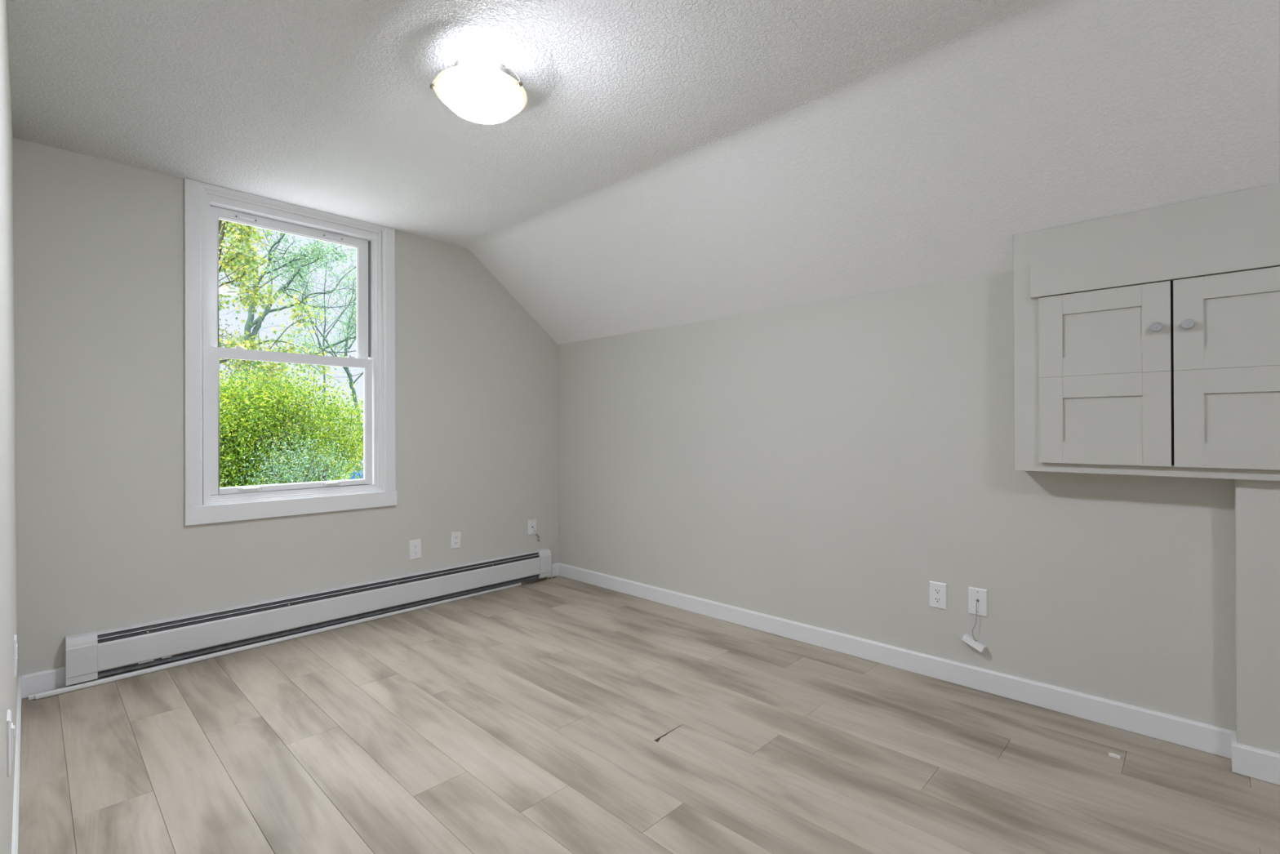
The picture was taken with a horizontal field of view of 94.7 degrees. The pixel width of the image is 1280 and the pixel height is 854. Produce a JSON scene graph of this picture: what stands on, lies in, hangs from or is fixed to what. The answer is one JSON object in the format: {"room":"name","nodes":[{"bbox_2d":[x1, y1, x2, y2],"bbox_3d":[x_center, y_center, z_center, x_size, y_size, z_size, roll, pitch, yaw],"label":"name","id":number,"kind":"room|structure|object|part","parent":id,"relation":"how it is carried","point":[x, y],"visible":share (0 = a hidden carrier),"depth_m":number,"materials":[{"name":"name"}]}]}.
{"room":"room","nodes":[
{"label":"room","id":0,"kind":"room"},
{"bbox_2d":[0,0,17,853],"bbox_3d":[-0.298,-0.100,0.156,6.520,2.442,0.134,0,0,44],"label":"wall","id":1,"kind":"structure","parent":0,"point":[8,533],"depth_m":1.39,"materials":[{"name":"grey paint"}]},
{"bbox_2d":[6,709,14,777],"bbox_3d":[-1.313,0.658,1.230,0.071,0.114,0.012,0,0,44],"label":"wall outlet","id":2,"kind":"object","parent":1,"relation":"attached to","point":[10,727],"visible":1,"depth_m":1.21,"materials":[{"name":"white plastic"}]},
{"bbox_3d":[-1.315,0.658,1.228,0.071,0.114,0.006,0,0,44],"label":"plate","id":3,"kind":"part","parent":2,"relation":"part of","materials":[{"name":"white plastic"}]},
{"bbox_2d":[10,722,13,760],"bbox_3d":[-1.313,0.658,1.231,0.033,0.068,0.003,0,0,44],"label":"receptacle","id":4,"kind":"object","parent":2,"relation":"attached to","point":[11,723],"depth_m":1.22,"materials":[{"name":"white plastic"}]},
{"bbox_2d":[13,634,17,677],"bbox_3d":[-1.948,0.713,1.839,0.071,0.114,0.008,0,0,44],"label":"wall outlet","id":5,"kind":"object","parent":1,"relation":"attached to","point":[15,645],"visible":1,"depth_m":1.82,"materials":[{"name":"white plastic"}]},
{"bbox_2d":[11,675,22,853],"bbox_3d":[-0.288,1.074,0.246,6.400,0.092,0.010,0,0,44],"label":"baseboard","id":6,"kind":"structure","parent":1,"relation":"attached to","point":[15,843],"depth_m":1.74,"materials":[{"name":"white paint"}]},
{"bbox_2d":[13,137,559,686],"bbox_3d":[-1.666,-0.086,3.530,0.130,2.442,3.102,0,0,44],"label":"wall","id":7,"kind":"structure","parent":0,"point":[104,541],"depth_m":2.81,"materials":[{"name":"grey paint"}]},
{"bbox_2d":[28,582,521,700],"bbox_3d":[-1.696,1.123,3.335,0.028,0.019,2.450,0,0,43],"label":"trim","id":8,"kind":"structure","parent":7,"relation":"attached to","point":[81,686],"depth_m":2.97,"materials":[{"name":"white paint"}]},
{"bbox_2d":[21,562,559,698],"bbox_3d":[-1.602,1.087,3.486,0.014,0.092,2.838,0,0,44],"label":"baseboard","id":9,"kind":"structure","parent":7,"relation":"attached to","point":[41,682],"depth_m":2.51,"materials":[{"name":"white paint"}]},
{"bbox_2d":[184,177,396,525],"bbox_3d":[-1.897,-0.364,3.275,0.149,1.684,1.034,0,0,44],"label":"window","id":10,"kind":"structure","parent":7,"relation":"in","point":[206,502],"depth_m":3.15,"materials":[{"name":"white paint"}]},
{"bbox_3d":[-2.076,-1.101,3.106,0.019,0.016,0.105,0,0,44],"label":"lift handle","id":11,"kind":"part","parent":10,"relation":"part of","materials":[{"name":"white plastic"}]},
{"bbox_3d":[-2.035,0.326,3.082,0.019,0.016,0.115,0,0,44],"label":"lift handle","id":12,"kind":"part","parent":10,"relation":"part of","materials":[{"name":"white plastic"}]},
{"bbox_3d":[-1.928,-0.746,3.291,0.030,0.764,0.789,0,0,44],"label":"sash","id":13,"kind":"part","parent":10,"relation":"part of","materials":[{"name":"white plastic"}]},
{"bbox_3d":[-1.897,-0.032,3.262,0.032,0.748,0.801,0,0,44],"label":"sash","id":14,"kind":"part","parent":10,"relation":"part of","materials":[{"name":"white plastic"}]},
{"bbox_3d":[-1.761,0.326,3.367,0.019,0.016,0.105,0,0,44],"label":"lift handle","id":15,"kind":"part","parent":10,"relation":"part of","materials":[{"name":"white plastic"}]},
{"bbox_3d":[-1.778,-1.101,3.416,0.019,0.016,0.115,0,0,44],"label":"lift handle","id":16,"kind":"part","parent":10,"relation":"part of","materials":[{"name":"white plastic"}]},
{"bbox_2d":[65,547,551,685],"bbox_3d":[-1.579,1.008,3.469,0.072,0.200,2.583,0,0,44],"label":"baseboard heater","id":17,"kind":"object","parent":7,"relation":"attached to","point":[93,655],"visible":1,"depth_m":3.09,"materials":[{"name":"white metal"}]},
{"bbox_3d":[-1.587,1.009,3.476,0.047,0.194,2.403,0,0,44],"label":"panel","id":18,"kind":"part","parent":17,"relation":"part of","materials":[{"name":"white metal"}]},
{"bbox_3d":[-1.564,0.935,3.455,0.005,0.004,2.399,0,0,44],"label":"damper blade","id":19,"kind":"part","parent":17,"relation":"part of","materials":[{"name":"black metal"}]},
{"bbox_2d":[408,538,421,559],"bbox_3d":[-1.407,0.768,3.694,0.008,0.122,0.079,0,0,44],"label":"wall outlet","id":20,"kind":"object","parent":7,"relation":"attached to","point":[415,545],"visible":1,"depth_m":3.69,"materials":[{"name":"white plastic"}]},
{"bbox_2d":[413,543,417,548],"bbox_3d":[-1.406,0.748,3.692,0.002,0.028,0.033,0,0,44],"label":"receptacle","id":21,"kind":"object","parent":20,"relation":"attached to","point":[415,545],"depth_m":3.69,"materials":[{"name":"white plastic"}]},
{"bbox_2d":[413,550,418,555],"bbox_3d":[-1.405,0.787,3.693,0.002,0.028,0.033,0,0,44],"label":"receptacle","id":22,"kind":"object","parent":20,"relation":"attached to","point":[415,552],"depth_m":3.69,"materials":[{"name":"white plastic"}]},
{"bbox_2d":[450,531,461,548],"bbox_3d":[-1.216,0.748,3.893,0.008,0.112,0.074,0,0,44],"label":"wall outlet","id":23,"kind":"object","parent":7,"relation":"attached to","point":[455,536],"visible":1,"depth_m":3.89,"materials":[{"name":"white plastic"}]},
{"bbox_2d":[528,519,536,534],"bbox_3d":[-0.792,0.736,4.334,0.007,0.109,0.068,0,-1,44],"label":"cable plate","id":24,"kind":"object","parent":7,"relation":"attached to","point":[532,522],"visible":1,"depth_m":4.33,"materials":[{"name":"white plastic"}]},
{"bbox_2d":[5,0,1279,344],"bbox_3d":[0.688,-0.961,1.280,6.650,0.841,3.122,0,0,44],"label":"ceiling","id":25,"kind":"structure","parent":0,"point":[664,163],"depth_m":2.13,"materials":[{"name":"white paint"}]},
{"bbox_2d":[430,53,527,124],"bbox_3d":[-0.538,-1.137,2.002,0.310,0.156,0.307,0,0,44],"label":"ceiling light","id":26,"kind":"object","parent":25,"relation":"attached to","point":[479,89],"visible":1,"depth_m":1.93,"materials":[{"name":"white glass"}]},
{"bbox_3d":[-0.688,-1.128,1.952,0.016,0.017,0.017,0,0,-19],"label":"clip knob","id":27,"kind":"part","parent":26,"relation":"part of","materials":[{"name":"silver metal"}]},
{"bbox_3d":[-0.427,-1.168,1.954,0.076,0.071,0.004,0,0,24],"label":"clip arm","id":28,"kind":"part","parent":26,"relation":"part of","materials":[{"name":"silver metal"}]},
{"bbox_3d":[-0.396,-1.130,1.939,0.016,0.017,0.017,0,0,24],"label":"clip knob","id":29,"kind":"part","parent":26,"relation":"part of","materials":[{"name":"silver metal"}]},
{"bbox_2d":[17,575,1279,853],"bbox_3d":[0.692,1.181,1.263,6.640,0.120,3.102,0,0,44],"label":"floor","id":30,"kind":"structure","parent":0,"point":[524,718],"depth_m":2.01,"materials":[{"name":"beige laminate"}]},
{"bbox_2d":[526,577,555,584],"bbox_3d":[-0.723,1.127,4.334,0.019,0.010,0.269,0,0,42],"label":"wood splinters","id":31,"kind":"object","parent":30,"relation":"on","point":[553,577],"visible":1,"depth_m":4.32,"materials":[{"name":"wood"}]},
{"bbox_2d":[654,725,679,742],"bbox_3d":[0.108,1.125,2.161,0.018,0.001,0.147,0,0,44],"label":"chip","id":32,"kind":"object","parent":30,"relation":"on","point":[657,740],"visible":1,"depth_m":2.14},
{"bbox_2d":[1108,752,1120,759],"bbox_3d":[1.610,1.116,2.000,0.013,0.007,0.034,0,0,-42],"label":"chip","id":33,"kind":"object","parent":30,"relation":"on","point":[1118,757],"visible":1,"depth_m":2.00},
{"bbox_2d":[558,271,1279,754],"bbox_3d":[1.729,0.112,2.262,6.520,2.016,0.223,0,0,44],"label":"wall","id":34,"kind":"structure","parent":0,"point":[822,464],"depth_m":2.71,"materials":[{"name":"grey paint"}]},
{"bbox_2d":[558,563,1279,785],"bbox_3d":[1.648,1.072,2.248,6.386,0.092,0.117,0,0,44],"label":"baseboard","id":35,"kind":"structure","parent":34,"relation":"attached to","point":[1246,760],"depth_m":2.48,"materials":[{"name":"white paint"}]},
{"bbox_2d":[929,581,946,609],"bbox_3d":[1.329,0.752,2.629,0.071,0.114,0.008,0,0,44],"label":"wall outlet","id":36,"kind":"object","parent":34,"relation":"attached to","point":[938,591],"visible":1,"depth_m":2.62,"materials":[{"name":"white plastic"}]},
{"bbox_2d":[933,587,942,594],"bbox_3d":[1.328,0.732,2.627,0.033,0.027,0.002,0,0,44],"label":"receptacle","id":37,"kind":"object","parent":36,"relation":"attached to","point":[936,590],"depth_m":2.63,"materials":[{"name":"white plastic"}]},
{"bbox_2d":[933,596,942,603],"bbox_3d":[1.328,0.771,2.628,0.033,0.027,0.002,0,0,44],"label":"receptacle","id":38,"kind":"object","parent":36,"relation":"attached to","point":[936,599],"depth_m":2.63,"materials":[{"name":"white plastic"}]},
{"bbox_2d":[968,586,987,617],"bbox_3d":[1.444,0.748,2.519,0.071,0.114,0.007,0,0,44],"label":"cable plate","id":39,"kind":"object","parent":34,"relation":"attached to","point":[975,594],"visible":1,"depth_m":2.52,"materials":[{"name":"white plastic"}]},
{"bbox_2d":[972,600,977,639],"bbox_3d":[1.436,0.824,2.514,0.036,0.170,0.015,0,0,-18],"label":"hanging cord","id":40,"kind":"object","parent":39,"relation":"hanging from","point":[977,600],"visible":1,"depth_m":2.51,"materials":[{"name":"white plastic"}]},
{"bbox_2d":[961,633,986,652],"bbox_3d":[1.425,0.925,2.517,0.034,0.063,0.092,0,0,-43],"label":"box","id":41,"kind":"object","parent":40,"relation":"hanging from","point":[966,638],"visible":1,"depth_m":2.50,"materials":[{"name":"white plastic"}]},
{"bbox_2d":[1013,182,1279,480],"bbox_3d":[1.830,-0.293,2.024,0.922,0.926,0.188,0,0,44],"label":"upper cabinet","id":42,"kind":"object","parent":34,"relation":"attached to","point":[1146,342],"visible":1,"depth_m":2.00,"materials":[{"name":"grey paint"}]},
{"bbox_3d":[1.651,-0.178,2.110,0.372,0.624,0.016,0,0,44],"label":"door","id":43,"kind":"part","parent":42,"relation":"part of","materials":[{"name":"grey paint"}]},
{"bbox_3d":[1.742,-0.337,1.988,0.033,0.033,0.013,0,0,44],"label":"knob","id":44,"kind":"part","parent":42,"relation":"part of","materials":[{"name":"white plastic"}]},
{"bbox_3d":[1.798,-0.338,1.934,0.033,0.033,0.013,0,0,44],"label":"knob","id":45,"kind":"part","parent":42,"relation":"part of","materials":[{"name":"white plastic"}]},
{"bbox_3d":[1.925,-0.180,1.847,0.372,0.624,0.016,0,0,44],"label":"door","id":46,"kind":"part","parent":42,"relation":"part of","materials":[{"name":"grey paint"}]},
{"label":"outside","id":47,"kind":"structure","parent":0,"visible":0},
{"bbox_2d":[258,456,352,482],"bbox_3d":[-26.328,4.370,43.116,89.400,0.300,100.000,0,0,44],"label":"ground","id":48,"kind":"structure","parent":47,"point":[329,456],"depth_m":53.36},
{"bbox_2d":[218,319,274,413],"bbox_3d":[-14.866,-1.103,21.459,2.952,5.863,3.833,0,0,-6],"label":"bush","id":49,"kind":"object","parent":48,"relation":"on","point":[222,334],"visible":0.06,"depth_m":21.46,"materials":[{"name":"green plant"}]},
{"bbox_2d":[218,219,346,392],"bbox_3d":[-6.813,-0.354,8.699,3.957,8.825,3.582,0,0,-2],"label":"tree","id":50,"kind":"object","parent":48,"relation":"on","point":[232,261],"visible":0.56,"depth_m":9.21,"materials":[{"name":"green plant"}]},
{"bbox_2d":[218,238,355,459],"bbox_3d":[-11.270,-3.458,21.555,14.095,15.141,6.066,0,0,-28],"label":"tree","id":51,"kind":"object","parent":48,"relation":"on","point":[295,278],"visible":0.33,"depth_m":21.43,"materials":[{"name":"green plant"}]},
{"bbox_2d":[219,428,361,486],"bbox_3d":[-4.747,0.968,8.258,1.810,1.994,2.373,0,0,44],"label":"shrub","id":52,"kind":"object","parent":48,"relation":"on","point":[324,474],"visible":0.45,"depth_m":8.25,"materials":[{"name":"green plant"}]},
{"bbox_2d":[219,351,363,487],"bbox_3d":[-7.268,0.994,11.674,2.999,5.154,5.353,0,0,19],"label":"bush","id":53,"kind":"object","parent":48,"relation":"on","point":[256,411],"visible":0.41,"depth_m":11.20,"materials":[{"name":"green plant"}]},
{"bbox_2d":[235,226,356,482],"bbox_3d":[-9.923,-3.575,15.924,4.529,15.324,6.273,0,0,27],"label":"maple tree","id":54,"kind":"object","parent":48,"relation":"on","point":[319,255],"visible":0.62,"depth_m":15.58,"materials":[{"name":"green plant"}]},
{"bbox_2d":[241,275,363,460],"bbox_3d":[-13.526,-2.700,27.361,6.183,13.716,9.363,0,0,44],"label":"leaning tree","id":55,"kind":"object","parent":48,"relation":"on","point":[349,375],"visible":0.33,"depth_m":27.31,"materials":[{"name":"green plant"}]},
{"bbox_2d":[262,418,358,466],"bbox_3d":[-21.522,0.450,38.096,4.505,4.820,17.641,0,0,44],"label":"hedge","id":56,"kind":"object","parent":48,"relation":"on","point":[317,419],"visible":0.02,"depth_m":38.81,"materials":[{"name":"green plant"}]},
{"bbox_2d":[297,396,363,480],"bbox_3d":[-8.037,0.484,15.730,2.188,2.580,2.784,0,0,44],"label":"bush","id":57,"kind":"object","parent":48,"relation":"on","point":[357,467],"visible":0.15,"depth_m":15.72,"materials":[{"name":"green plant"}]},
{"bbox_2d":[350,460,363,479],"bbox_3d":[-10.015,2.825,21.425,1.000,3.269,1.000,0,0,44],"label":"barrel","id":58,"kind":"object","parent":48,"relation":"on","point":[360,472],"visible":0.02,"depth_m":20.98,"materials":[{"name":"blue plastic"}]}
]}

